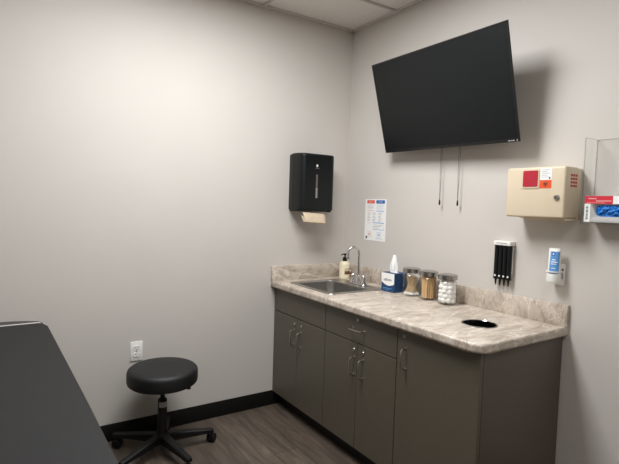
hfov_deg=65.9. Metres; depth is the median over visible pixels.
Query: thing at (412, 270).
glass jar
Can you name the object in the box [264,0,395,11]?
trim
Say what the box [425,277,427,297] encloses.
tongue depressor
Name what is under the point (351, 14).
ceiling
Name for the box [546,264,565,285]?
bracket
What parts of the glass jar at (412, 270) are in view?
lid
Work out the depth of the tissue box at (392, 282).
2.97 m
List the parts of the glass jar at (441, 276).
lid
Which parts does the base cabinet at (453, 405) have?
handle, door, panel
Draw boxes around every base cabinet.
[272,288,330,437]
[322,305,397,463]
[393,329,562,463]
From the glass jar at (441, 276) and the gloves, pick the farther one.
the glass jar at (441, 276)
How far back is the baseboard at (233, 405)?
3.03 m
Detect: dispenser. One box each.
[288,153,333,211]
[493,240,515,286]
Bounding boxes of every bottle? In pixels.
[339,253,349,278]
[546,248,560,282]
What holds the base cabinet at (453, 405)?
on the floor
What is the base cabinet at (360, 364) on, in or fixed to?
on the floor
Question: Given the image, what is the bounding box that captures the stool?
[111,357,215,463]
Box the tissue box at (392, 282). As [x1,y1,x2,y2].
[381,271,406,292]
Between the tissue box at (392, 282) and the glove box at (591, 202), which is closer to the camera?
the glove box at (591, 202)
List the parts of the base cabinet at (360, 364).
door, handle, handle, handle, drawer, door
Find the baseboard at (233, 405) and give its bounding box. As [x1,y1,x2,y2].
[100,390,279,441]
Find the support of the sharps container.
attached to the wall at (565, 53)
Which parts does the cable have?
pull cord, pull cord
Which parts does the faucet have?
handle, spout, plate, handle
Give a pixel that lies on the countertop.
(482, 321)
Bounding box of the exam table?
[0,321,117,463]
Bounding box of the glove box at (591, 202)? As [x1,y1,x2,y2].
[584,196,618,222]
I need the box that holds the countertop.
[271,263,569,353]
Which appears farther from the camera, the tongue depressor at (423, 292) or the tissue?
the tissue
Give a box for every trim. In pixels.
[240,0,424,32]
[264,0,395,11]
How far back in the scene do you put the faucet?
3.17 m
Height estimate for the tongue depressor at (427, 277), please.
0.122 m
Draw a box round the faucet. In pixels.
[347,246,366,286]
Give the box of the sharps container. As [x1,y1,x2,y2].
[506,166,581,220]
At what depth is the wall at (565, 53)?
2.34 m
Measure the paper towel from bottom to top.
0.083 m
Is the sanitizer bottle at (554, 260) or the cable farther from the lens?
the cable
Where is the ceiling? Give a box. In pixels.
[253,0,414,28]
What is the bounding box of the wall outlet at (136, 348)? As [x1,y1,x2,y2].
[130,341,142,361]
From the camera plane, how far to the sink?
3.25 m
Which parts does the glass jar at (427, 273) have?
lid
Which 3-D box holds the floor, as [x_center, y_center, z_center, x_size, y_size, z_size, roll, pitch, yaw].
[0.007,1.388,1.009,3.500,0.100,4.400,0,4,-33]
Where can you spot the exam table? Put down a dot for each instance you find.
(46, 417)
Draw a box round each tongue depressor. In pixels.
[422,277,424,297]
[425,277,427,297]
[427,277,428,297]
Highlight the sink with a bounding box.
[290,279,380,294]
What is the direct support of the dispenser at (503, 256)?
attached to the wall at (565, 53)
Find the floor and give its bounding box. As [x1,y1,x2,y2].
[108,403,363,463]
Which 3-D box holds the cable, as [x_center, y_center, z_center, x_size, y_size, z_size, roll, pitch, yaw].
[0.762,-0.526,2.695,0.172,0.753,0.520,0,4,-33]
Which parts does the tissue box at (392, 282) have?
printed panel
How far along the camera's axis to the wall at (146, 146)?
2.82 m
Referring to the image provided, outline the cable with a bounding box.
[439,148,460,205]
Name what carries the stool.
on the floor
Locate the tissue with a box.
[390,255,397,272]
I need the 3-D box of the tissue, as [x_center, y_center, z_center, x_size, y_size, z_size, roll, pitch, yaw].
[0.530,0.197,3.008,0.036,0.112,0.053,1,3,-10]
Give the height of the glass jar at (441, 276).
0.168 m
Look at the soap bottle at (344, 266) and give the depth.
3.44 m
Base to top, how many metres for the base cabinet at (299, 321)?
0.826 m
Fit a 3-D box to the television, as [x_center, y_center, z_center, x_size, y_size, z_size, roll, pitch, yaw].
[0.708,-0.734,2.632,0.188,0.549,0.980,0,4,-31]
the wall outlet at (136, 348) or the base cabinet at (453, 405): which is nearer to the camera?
the base cabinet at (453, 405)
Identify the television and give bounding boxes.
[372,20,520,152]
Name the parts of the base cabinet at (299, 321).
door, handle, handle, false drawer, door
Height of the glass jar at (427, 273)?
0.168 m
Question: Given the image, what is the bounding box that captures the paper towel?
[300,211,325,223]
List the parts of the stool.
leg, leg, seat, leg, leg, leg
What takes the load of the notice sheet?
attached to the wall at (565, 53)
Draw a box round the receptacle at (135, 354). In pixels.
[133,352,139,356]
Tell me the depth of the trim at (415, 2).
3.21 m
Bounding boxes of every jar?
[402,267,420,295]
[418,270,437,300]
[437,273,457,305]
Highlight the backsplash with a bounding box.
[350,263,569,327]
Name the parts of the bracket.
plate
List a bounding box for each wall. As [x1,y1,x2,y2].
[0,0,352,425]
[345,0,618,463]
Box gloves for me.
[596,205,618,216]
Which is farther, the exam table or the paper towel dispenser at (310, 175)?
the paper towel dispenser at (310, 175)
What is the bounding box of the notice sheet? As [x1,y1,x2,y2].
[364,199,386,241]

